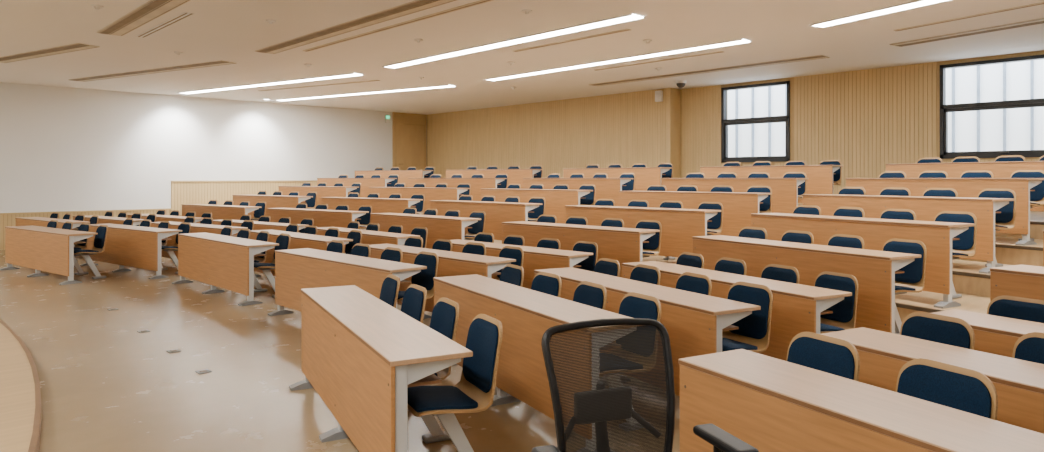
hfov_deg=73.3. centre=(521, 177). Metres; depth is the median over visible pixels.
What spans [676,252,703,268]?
chair
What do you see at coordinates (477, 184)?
desk
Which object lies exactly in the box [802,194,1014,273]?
desk
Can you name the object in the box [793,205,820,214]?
chair
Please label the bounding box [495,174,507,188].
chair
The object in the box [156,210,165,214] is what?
chair
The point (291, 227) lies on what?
chair
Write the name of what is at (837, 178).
chair
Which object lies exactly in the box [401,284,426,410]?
chair
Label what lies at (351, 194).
chair
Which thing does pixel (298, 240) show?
desk
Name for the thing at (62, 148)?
wall
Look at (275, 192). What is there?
chair
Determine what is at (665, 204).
chair
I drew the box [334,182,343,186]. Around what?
chair
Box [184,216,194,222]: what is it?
chair
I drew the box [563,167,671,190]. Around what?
desk
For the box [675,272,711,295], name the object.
chair
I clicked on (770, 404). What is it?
desk
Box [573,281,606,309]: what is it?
chair
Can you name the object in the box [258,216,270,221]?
chair
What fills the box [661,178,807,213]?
desk
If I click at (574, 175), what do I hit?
chair
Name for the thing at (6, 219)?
trim
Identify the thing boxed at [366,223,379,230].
chair
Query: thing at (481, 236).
chair
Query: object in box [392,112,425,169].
door
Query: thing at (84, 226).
chair
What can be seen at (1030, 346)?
chair
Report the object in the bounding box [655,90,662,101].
loudspeaker
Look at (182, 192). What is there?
wall panel
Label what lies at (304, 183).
chair
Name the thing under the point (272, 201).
desk
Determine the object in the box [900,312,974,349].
chair
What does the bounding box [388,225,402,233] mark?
chair
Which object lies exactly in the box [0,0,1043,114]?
ceiling
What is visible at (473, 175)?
chair
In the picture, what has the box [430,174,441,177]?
chair
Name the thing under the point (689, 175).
chair
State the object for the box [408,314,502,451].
chair
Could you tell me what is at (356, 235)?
chair
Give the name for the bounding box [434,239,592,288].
desk
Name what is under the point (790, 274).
chair
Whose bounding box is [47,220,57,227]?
chair
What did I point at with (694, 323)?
desk
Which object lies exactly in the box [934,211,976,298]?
chair
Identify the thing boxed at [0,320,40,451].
stage platform
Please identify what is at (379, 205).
desk
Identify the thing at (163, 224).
chair
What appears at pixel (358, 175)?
chair
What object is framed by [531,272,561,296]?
chair
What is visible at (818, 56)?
ceiling air vent
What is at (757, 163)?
chair
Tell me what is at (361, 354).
desk
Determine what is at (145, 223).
chair
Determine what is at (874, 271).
desk
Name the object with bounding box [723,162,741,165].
chair
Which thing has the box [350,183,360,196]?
chair
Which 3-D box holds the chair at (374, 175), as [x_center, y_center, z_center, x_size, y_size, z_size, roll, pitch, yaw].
[-4.030,0.326,18.671,0.424,0.848,0.485,0,0,36]
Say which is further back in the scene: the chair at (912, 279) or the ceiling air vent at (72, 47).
the ceiling air vent at (72, 47)
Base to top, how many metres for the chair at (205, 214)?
0.848 m
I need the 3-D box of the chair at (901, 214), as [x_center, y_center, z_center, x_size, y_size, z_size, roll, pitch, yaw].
[3.801,0.751,7.327,0.485,0.848,0.424,0,0,-28]
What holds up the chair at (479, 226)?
on the floor
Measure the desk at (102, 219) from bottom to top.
0.750 m
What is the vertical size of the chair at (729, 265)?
0.848 m
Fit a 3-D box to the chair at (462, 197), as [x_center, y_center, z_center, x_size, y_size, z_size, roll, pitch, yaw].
[-1.219,0.751,13.377,0.424,0.848,0.485,0,0,44]
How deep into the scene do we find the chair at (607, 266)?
6.50 m
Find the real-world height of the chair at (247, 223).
0.848 m
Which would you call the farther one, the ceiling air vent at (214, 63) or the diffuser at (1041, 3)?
the ceiling air vent at (214, 63)
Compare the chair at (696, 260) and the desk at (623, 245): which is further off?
the desk at (623, 245)
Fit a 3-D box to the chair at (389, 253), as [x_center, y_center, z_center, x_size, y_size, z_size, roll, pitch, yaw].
[-1.545,1.176,7.431,0.485,0.848,0.424,0,0,-43]
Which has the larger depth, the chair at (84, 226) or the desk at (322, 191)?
the desk at (322, 191)
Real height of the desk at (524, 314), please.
0.750 m
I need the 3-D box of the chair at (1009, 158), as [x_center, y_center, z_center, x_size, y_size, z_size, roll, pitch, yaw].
[6.511,0.114,9.512,0.485,0.848,0.424,0,0,-31]
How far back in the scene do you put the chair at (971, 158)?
10.13 m
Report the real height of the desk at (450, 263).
0.750 m
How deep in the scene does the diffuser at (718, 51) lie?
12.67 m
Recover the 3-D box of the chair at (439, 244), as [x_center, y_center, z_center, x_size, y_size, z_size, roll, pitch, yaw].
[-1.119,1.176,8.463,0.485,0.848,0.424,0,0,-41]
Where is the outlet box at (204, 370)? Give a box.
[195,369,211,373]
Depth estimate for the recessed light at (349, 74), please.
15.74 m
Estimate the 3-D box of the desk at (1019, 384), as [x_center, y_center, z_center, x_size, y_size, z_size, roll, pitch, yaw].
[2.293,1.225,2.852,0.502,0.750,2.360,0,0,-29]
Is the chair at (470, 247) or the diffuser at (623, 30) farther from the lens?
the diffuser at (623, 30)
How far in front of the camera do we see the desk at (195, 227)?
12.56 m
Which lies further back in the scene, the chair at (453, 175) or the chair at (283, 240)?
the chair at (453, 175)
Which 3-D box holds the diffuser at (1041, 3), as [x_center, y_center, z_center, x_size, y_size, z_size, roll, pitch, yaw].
[6.176,-2.123,8.807,0.100,0.011,3.081,0,0,-31]
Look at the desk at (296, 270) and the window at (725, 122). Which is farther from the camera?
the window at (725, 122)
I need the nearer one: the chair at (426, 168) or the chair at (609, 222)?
the chair at (609, 222)
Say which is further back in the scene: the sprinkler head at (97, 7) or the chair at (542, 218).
the chair at (542, 218)
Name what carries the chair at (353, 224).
on the floor at (106, 385)
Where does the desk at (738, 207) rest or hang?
on the floor at (966, 277)
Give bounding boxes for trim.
[0,208,171,249]
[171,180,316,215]
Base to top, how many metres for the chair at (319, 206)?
0.848 m
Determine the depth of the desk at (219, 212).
15.95 m
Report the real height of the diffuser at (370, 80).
0.011 m
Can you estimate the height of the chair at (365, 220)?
0.848 m
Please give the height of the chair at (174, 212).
0.848 m
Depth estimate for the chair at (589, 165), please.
15.86 m
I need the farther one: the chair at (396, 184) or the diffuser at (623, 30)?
the chair at (396, 184)
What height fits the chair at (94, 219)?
0.848 m
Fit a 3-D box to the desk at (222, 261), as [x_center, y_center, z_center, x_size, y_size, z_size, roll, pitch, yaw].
[-4.224,1.225,9.864,0.501,0.750,2.600,0,0,-44]
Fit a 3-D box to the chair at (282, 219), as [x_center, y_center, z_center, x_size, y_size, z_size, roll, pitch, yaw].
[-4.710,1.176,13.416,0.424,0.848,0.485,0,0,40]
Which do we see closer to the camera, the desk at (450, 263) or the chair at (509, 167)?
the desk at (450, 263)
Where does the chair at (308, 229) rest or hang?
on the floor at (106, 385)
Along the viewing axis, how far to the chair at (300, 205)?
15.05 m
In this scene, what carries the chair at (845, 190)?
on the floor at (966, 277)
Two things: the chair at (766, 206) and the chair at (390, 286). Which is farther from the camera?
the chair at (766, 206)
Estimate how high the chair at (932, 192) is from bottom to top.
0.848 m
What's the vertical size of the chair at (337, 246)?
0.848 m
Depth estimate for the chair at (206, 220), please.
13.34 m
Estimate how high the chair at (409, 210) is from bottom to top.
0.848 m
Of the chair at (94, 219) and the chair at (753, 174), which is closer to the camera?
the chair at (753, 174)
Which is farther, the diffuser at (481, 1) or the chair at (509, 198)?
the chair at (509, 198)
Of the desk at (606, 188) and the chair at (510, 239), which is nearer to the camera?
the chair at (510, 239)
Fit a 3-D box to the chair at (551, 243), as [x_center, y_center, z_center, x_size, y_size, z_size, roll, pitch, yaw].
[0.192,1.176,8.627,0.485,0.848,0.424,0,0,-44]
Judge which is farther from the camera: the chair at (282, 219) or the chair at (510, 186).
the chair at (510, 186)
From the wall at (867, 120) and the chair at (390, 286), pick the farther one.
the wall at (867, 120)
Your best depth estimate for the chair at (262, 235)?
9.87 m
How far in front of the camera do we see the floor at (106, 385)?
5.72 m
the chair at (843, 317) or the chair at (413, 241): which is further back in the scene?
the chair at (413, 241)
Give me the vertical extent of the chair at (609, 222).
0.848 m
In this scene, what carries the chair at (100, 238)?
on the floor at (106, 385)
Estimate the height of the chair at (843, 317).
0.848 m
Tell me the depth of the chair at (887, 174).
9.88 m
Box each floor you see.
[0,250,679,451]
[361,229,989,321]
[798,204,1043,239]
[952,259,1010,296]
[958,236,1042,266]
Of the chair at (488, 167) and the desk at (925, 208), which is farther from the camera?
the chair at (488, 167)
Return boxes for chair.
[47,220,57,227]
[50,212,58,218]
[62,221,72,229]
[63,213,70,219]
[74,214,84,255]
[74,223,90,274]
[74,225,107,278]
[89,215,98,223]
[104,211,112,216]
[118,212,126,217]
[123,218,132,225]
[131,213,141,225]
[140,219,150,226]
[147,214,155,221]
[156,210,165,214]
[158,221,169,269]
[161,222,190,273]
[170,210,179,215]
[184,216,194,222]
[185,211,195,216]
[200,212,211,223]
[201,217,212,224]
[208,200,216,204]
[220,226,231,235]
[221,219,232,225]
[223,200,232,204]
[237,228,249,238]
[239,201,249,205]
[240,214,250,219]
[241,220,253,230]
[251,202,265,220]
[254,231,269,291]
[254,233,290,297]
[257,191,266,194]
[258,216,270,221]
[273,191,281,194]
[278,217,290,222]
[286,224,298,232]
[288,191,298,195]
[296,203,306,208]
[299,218,313,232]
[302,182,310,185]
[303,225,316,234]
[305,192,316,208]
[315,204,327,209]
[318,182,326,185]
[325,228,339,237]
[326,240,344,253]
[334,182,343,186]
[335,205,348,209]
[344,230,361,253]
[347,221,359,228]
[348,192,358,196]
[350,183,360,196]
[350,243,370,257]
[355,174,364,177]
[357,205,371,228]
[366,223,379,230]
[367,193,378,197]
[371,174,380,177]
[379,274,399,307]
[380,247,402,261]
[387,174,398,186]
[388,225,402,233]
[389,193,401,198]
[394,183,405,186]
[397,251,438,301]
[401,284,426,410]
[403,207,416,213]
[404,236,422,247]
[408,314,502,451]
[410,194,424,214]
[411,227,427,247]
[413,183,425,186]
[421,297,458,443]
[424,167,434,177]
[424,208,436,215]
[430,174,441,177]
[432,239,451,250]
[435,183,447,187]
[445,210,459,216]
[451,174,462,177]
[457,183,470,196]
[459,195,472,200]
[462,242,485,255]
[464,211,485,239]
[466,166,477,169]
[471,174,483,177]
[474,232,493,242]
[481,196,494,201]
[487,166,498,168]
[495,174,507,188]
[495,246,523,279]
[499,264,523,286]
[503,235,524,245]
[505,196,519,202]
[507,166,519,168]
[507,184,520,188]
[528,197,545,221]
[529,165,542,177]
[529,184,543,188]
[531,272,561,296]
[531,318,758,451]
[537,214,556,222]
[537,238,559,249]
[547,173,559,177]
[553,184,568,189]
[565,216,587,224]
[570,173,583,177]
[572,241,597,271]
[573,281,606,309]
[579,184,595,204]
[586,164,599,167]
[593,173,607,177]
[594,258,619,276]
[595,199,614,205]
[599,292,660,430]
[601,218,623,227]
[608,164,621,167]
[619,173,634,190]
[627,200,648,206]
[630,264,660,284]
[631,163,646,167]
[635,220,661,257]
[646,185,666,190]
[657,163,672,177]
[659,200,682,259]
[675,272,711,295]
[676,185,697,191]
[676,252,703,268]
[685,173,704,177]
[698,202,722,235]
[710,185,733,191]
[714,257,746,274]
[717,172,736,177]
[722,282,772,352]
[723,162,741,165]
[738,227,766,239]
[746,186,771,212]
[747,172,769,177]
[752,161,771,165]
[761,264,799,283]
[781,230,813,243]
[782,172,806,198]
[785,160,805,165]
[786,332,859,381]
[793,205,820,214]
[814,271,857,333]
[819,160,841,184]
[827,234,863,248]
[833,207,864,217]
[838,187,865,194]
[879,171,906,177]
[879,187,910,195]
[880,209,915,219]
[882,238,926,334]
[895,358,997,419]
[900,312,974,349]
[917,157,942,162]
[918,171,947,177]
[922,188,957,196]
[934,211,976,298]
[951,156,980,162]
[960,170,993,177]
[977,188,1016,266]
[987,295,1043,322]
[994,155,1025,161]
[1010,170,1043,240]
[1012,332,1043,363]
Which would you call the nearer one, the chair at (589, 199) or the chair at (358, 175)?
the chair at (589, 199)
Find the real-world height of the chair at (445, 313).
0.848 m
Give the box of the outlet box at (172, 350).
[166,349,180,352]
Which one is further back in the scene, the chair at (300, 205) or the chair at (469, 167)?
the chair at (469, 167)
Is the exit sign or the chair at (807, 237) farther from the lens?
the exit sign
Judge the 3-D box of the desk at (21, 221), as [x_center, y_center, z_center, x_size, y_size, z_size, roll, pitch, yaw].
[-9.671,1.225,14.340,2.780,0.750,0.502,0,0,38]
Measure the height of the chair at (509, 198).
0.848 m
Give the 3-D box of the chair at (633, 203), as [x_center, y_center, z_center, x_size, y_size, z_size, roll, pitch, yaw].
[1.604,0.751,10.427,0.485,0.848,0.424,0,0,-43]
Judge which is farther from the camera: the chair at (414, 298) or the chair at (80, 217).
the chair at (80, 217)
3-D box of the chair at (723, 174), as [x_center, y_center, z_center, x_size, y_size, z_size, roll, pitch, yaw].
[3.386,0.326,11.970,0.485,0.848,0.424,0,0,-41]
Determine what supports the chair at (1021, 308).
on the floor at (106, 385)
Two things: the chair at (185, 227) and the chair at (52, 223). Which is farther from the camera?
the chair at (52, 223)
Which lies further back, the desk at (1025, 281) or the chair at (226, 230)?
the chair at (226, 230)
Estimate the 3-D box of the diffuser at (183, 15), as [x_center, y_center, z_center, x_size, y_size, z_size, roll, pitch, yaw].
[-5.011,-2.123,9.804,0.120,0.011,2.100,0,0,-44]
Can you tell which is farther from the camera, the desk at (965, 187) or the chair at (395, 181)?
the chair at (395, 181)
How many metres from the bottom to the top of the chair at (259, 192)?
0.848 m
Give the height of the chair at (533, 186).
0.848 m
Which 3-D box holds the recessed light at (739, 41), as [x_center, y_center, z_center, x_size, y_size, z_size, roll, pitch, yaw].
[1.374,-2.120,13.036,0.290,0.018,6.050,0,0,-44]
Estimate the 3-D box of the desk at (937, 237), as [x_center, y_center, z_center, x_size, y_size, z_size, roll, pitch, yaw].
[3.442,0.800,7.451,0.501,0.750,2.340,0,0,-29]
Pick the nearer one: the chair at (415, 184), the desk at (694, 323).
the desk at (694, 323)
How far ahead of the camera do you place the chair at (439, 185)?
15.73 m
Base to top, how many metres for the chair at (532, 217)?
0.848 m
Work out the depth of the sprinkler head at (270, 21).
9.46 m
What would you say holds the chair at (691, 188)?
on the floor at (966, 277)
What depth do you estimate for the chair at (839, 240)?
6.68 m
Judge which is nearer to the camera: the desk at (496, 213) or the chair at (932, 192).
the chair at (932, 192)
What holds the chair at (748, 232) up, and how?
on the floor
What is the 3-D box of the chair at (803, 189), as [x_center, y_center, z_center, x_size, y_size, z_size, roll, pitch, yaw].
[4.221,0.326,11.094,0.485,0.848,0.424,0,0,-44]
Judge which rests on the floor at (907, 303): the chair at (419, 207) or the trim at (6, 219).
the chair at (419, 207)
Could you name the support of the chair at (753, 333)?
on the floor at (106, 385)
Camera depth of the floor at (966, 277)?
7.14 m
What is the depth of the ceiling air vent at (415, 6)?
9.68 m
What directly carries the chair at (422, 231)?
on the floor at (106, 385)
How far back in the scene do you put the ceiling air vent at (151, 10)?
9.20 m
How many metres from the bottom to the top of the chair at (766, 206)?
0.848 m
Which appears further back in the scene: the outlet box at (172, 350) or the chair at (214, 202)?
the chair at (214, 202)
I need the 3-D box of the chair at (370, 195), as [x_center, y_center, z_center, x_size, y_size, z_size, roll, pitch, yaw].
[-3.377,0.751,15.225,0.424,0.848,0.485,0,0,38]
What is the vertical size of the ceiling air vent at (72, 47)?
0.014 m
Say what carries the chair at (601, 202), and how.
on the floor at (907, 303)
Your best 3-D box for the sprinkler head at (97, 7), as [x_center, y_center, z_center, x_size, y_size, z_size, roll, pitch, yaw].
[-5.249,-2.104,8.677,0.138,0.050,0.138,0,0,-44]
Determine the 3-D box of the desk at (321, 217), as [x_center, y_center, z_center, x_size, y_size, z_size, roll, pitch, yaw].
[-4.175,1.012,14.059,2.780,0.750,0.502,0,0,38]
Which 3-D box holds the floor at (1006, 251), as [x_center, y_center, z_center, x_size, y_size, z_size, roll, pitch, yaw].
[1.754,1.173,12.475,3.063,0.854,22.981,0,0,-41]
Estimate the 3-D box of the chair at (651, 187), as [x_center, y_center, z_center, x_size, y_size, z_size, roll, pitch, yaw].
[2.115,0.539,11.615,0.485,0.848,0.424,0,0,-45]
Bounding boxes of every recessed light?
[177,73,362,93]
[276,85,455,100]
[382,14,643,68]
[484,39,750,80]
[809,0,950,27]
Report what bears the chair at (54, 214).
on the floor at (106, 385)
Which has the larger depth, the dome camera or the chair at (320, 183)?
the chair at (320, 183)
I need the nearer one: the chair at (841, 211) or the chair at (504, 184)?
the chair at (841, 211)
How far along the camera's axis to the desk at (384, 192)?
15.18 m
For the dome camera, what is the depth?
15.37 m
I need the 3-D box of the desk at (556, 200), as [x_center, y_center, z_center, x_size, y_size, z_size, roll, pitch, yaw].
[0.188,0.588,13.251,0.501,0.750,2.600,0,0,-44]
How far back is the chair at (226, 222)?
12.89 m
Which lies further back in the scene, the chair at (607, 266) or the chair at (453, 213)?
the chair at (453, 213)
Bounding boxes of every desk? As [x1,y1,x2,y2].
[0,225,97,284]
[15,217,89,229]
[73,215,146,245]
[80,223,181,278]
[127,214,202,222]
[151,221,247,258]
[172,232,278,305]
[182,204,260,223]
[213,219,307,234]
[232,195,312,218]
[250,229,352,276]
[267,208,368,231]
[268,248,426,315]
[278,186,358,205]
[289,285,472,451]
[317,178,396,197]
[317,227,419,252]
[321,197,422,229]
[355,170,432,186]
[369,187,469,214]
[370,244,515,318]
[371,213,480,248]
[408,178,506,200]
[430,200,541,239]
[433,274,641,451]
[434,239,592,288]
[446,169,542,188]
[481,188,592,223]
[502,221,659,276]
[523,178,632,205]
[534,267,760,395]
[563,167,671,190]
[565,205,720,256]
[619,191,771,236]
[622,261,851,360]
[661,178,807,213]
[679,349,1043,451]
[692,235,920,333]
[700,165,842,202]
[751,213,974,308]
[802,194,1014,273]
[821,327,1043,433]
[846,178,1043,245]
[886,161,1043,211]
[932,309,1043,357]
[990,265,1043,301]
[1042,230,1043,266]
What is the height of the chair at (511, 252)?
0.848 m
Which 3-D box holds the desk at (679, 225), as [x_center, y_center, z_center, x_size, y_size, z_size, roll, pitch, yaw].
[1.625,0.800,10.039,0.501,0.750,2.450,0,0,-44]
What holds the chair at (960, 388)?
on the floor at (106, 385)
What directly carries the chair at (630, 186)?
on the floor at (1006, 251)
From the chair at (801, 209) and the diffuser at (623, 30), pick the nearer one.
the chair at (801, 209)
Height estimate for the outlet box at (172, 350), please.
0.014 m
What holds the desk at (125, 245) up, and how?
on the floor at (106, 385)
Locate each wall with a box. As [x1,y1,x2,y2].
[0,82,426,212]
[427,50,1043,203]
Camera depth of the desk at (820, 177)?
11.76 m
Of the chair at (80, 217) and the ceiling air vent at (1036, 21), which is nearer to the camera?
the ceiling air vent at (1036, 21)
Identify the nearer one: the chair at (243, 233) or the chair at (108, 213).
the chair at (243, 233)
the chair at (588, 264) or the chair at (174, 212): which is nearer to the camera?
the chair at (588, 264)
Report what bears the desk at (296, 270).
on the floor at (106, 385)
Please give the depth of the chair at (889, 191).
8.64 m
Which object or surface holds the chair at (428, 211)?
on the floor
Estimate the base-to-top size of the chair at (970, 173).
0.848 m
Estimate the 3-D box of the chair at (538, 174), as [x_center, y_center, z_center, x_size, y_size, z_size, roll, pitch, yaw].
[0.225,0.114,16.882,0.424,0.848,0.485,0,0,36]
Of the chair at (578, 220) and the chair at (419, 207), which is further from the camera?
the chair at (419, 207)
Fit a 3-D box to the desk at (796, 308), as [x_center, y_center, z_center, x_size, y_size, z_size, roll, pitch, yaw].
[1.686,1.225,6.092,0.501,0.750,2.280,0,0,-29]
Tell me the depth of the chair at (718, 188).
10.87 m
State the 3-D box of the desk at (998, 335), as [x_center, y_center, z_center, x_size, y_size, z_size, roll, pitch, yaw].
[3.159,1.225,3.403,0.502,0.750,2.360,0,0,-29]
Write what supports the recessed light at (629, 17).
in the ceiling
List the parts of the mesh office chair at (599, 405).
armrest, frame, armrest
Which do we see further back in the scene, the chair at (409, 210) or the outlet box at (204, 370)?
the chair at (409, 210)
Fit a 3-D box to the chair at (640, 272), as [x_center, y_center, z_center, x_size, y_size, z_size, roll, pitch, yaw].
[0.889,1.176,5.949,0.485,0.848,0.424,0,0,-27]
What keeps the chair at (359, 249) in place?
on the floor at (106, 385)
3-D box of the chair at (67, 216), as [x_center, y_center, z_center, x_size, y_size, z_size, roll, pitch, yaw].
[-9.789,1.176,14.766,0.424,0.848,0.485,0,0,40]
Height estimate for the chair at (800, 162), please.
0.848 m
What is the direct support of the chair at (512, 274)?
on the floor at (106, 385)
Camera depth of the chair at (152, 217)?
14.66 m
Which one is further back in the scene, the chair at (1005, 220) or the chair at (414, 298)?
the chair at (1005, 220)
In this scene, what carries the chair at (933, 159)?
on the floor at (1036, 217)
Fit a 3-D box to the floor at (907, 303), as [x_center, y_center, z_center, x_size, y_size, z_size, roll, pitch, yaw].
[0.048,1.385,10.844,3.043,0.429,22.980,0,0,-41]
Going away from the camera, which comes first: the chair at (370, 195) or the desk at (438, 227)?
the desk at (438, 227)
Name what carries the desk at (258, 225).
on the floor at (106, 385)
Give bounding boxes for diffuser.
[136,12,193,37]
[258,80,379,90]
[303,0,493,51]
[514,29,630,51]
[595,51,722,70]
[894,2,1043,30]
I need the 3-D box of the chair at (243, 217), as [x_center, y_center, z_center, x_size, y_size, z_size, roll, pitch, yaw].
[-5.804,1.176,14.275,0.424,0.848,0.485,0,0,40]
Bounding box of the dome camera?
[675,80,685,87]
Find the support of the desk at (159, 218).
on the floor at (106, 385)
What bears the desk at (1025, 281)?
on the floor
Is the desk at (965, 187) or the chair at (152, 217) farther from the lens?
the chair at (152, 217)
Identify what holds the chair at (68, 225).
on the floor at (106, 385)
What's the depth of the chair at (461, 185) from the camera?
15.27 m
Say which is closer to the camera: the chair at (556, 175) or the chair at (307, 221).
the chair at (307, 221)
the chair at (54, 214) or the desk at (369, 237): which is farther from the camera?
the chair at (54, 214)
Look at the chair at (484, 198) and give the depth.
13.03 m
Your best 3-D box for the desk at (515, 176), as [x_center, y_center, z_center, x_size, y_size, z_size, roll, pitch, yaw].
[-0.762,0.163,17.320,2.780,0.750,0.502,0,0,38]
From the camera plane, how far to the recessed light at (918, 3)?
8.99 m
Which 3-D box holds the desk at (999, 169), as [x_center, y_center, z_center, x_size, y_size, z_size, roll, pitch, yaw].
[6.150,0.163,9.646,0.501,0.750,2.250,0,0,-29]
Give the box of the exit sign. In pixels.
[385,114,389,122]
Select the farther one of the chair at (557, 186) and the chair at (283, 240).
the chair at (557, 186)
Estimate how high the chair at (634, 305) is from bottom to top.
0.848 m
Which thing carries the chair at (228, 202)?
on the floor
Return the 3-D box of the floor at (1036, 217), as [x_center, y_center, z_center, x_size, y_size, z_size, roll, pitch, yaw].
[3.043,1.067,13.767,5.377,1.066,22.900,0,0,-44]
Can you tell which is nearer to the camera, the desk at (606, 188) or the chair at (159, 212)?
the desk at (606, 188)
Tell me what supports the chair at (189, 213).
on the floor at (106, 385)
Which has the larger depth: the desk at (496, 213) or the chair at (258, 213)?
the chair at (258, 213)
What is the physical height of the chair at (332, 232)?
0.848 m
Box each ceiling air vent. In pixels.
[0,43,98,62]
[68,60,236,81]
[97,0,189,35]
[255,0,456,53]
[589,55,829,85]
[889,18,1043,46]
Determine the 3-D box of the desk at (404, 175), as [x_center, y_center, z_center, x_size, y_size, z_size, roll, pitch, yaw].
[-3.640,0.163,19.550,2.780,0.750,0.502,0,0,38]
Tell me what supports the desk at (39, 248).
on the floor at (106, 385)
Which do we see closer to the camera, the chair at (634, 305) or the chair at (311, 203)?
the chair at (634, 305)
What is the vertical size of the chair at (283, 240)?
0.848 m
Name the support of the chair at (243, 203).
on the floor
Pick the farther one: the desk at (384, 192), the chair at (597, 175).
the desk at (384, 192)
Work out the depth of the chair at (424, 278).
7.04 m
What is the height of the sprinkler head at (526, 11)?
0.050 m
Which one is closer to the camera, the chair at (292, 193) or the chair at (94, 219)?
the chair at (94, 219)
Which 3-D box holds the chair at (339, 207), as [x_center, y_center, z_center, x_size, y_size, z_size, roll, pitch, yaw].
[-3.752,0.964,14.053,0.424,0.848,0.485,0,0,36]
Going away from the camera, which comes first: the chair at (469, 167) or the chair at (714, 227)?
the chair at (714, 227)
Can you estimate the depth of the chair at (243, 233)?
10.39 m
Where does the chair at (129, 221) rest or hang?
on the floor at (106, 385)
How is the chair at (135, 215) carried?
on the floor at (106, 385)
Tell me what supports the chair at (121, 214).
on the floor at (106, 385)
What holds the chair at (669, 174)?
on the floor at (1036, 217)
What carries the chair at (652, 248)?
on the floor
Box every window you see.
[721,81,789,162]
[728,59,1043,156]
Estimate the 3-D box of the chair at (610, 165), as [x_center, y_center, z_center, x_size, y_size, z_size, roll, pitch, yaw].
[1.897,0.114,15.274,0.485,0.848,0.424,0,0,-44]
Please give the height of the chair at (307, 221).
0.848 m
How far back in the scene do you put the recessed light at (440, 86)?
17.40 m
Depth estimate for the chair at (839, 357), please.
3.31 m
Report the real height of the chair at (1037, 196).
0.848 m
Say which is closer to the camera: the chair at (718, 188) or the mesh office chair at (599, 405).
the mesh office chair at (599, 405)
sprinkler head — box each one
[91,4,103,9]
[266,19,275,23]
[521,9,531,14]
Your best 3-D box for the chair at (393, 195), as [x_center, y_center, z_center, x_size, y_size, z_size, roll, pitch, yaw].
[-2.821,0.751,14.790,0.424,0.848,0.485,0,0,39]
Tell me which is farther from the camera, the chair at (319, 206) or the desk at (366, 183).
the desk at (366, 183)
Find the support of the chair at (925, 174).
on the floor at (1006, 251)
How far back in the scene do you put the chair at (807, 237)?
7.18 m

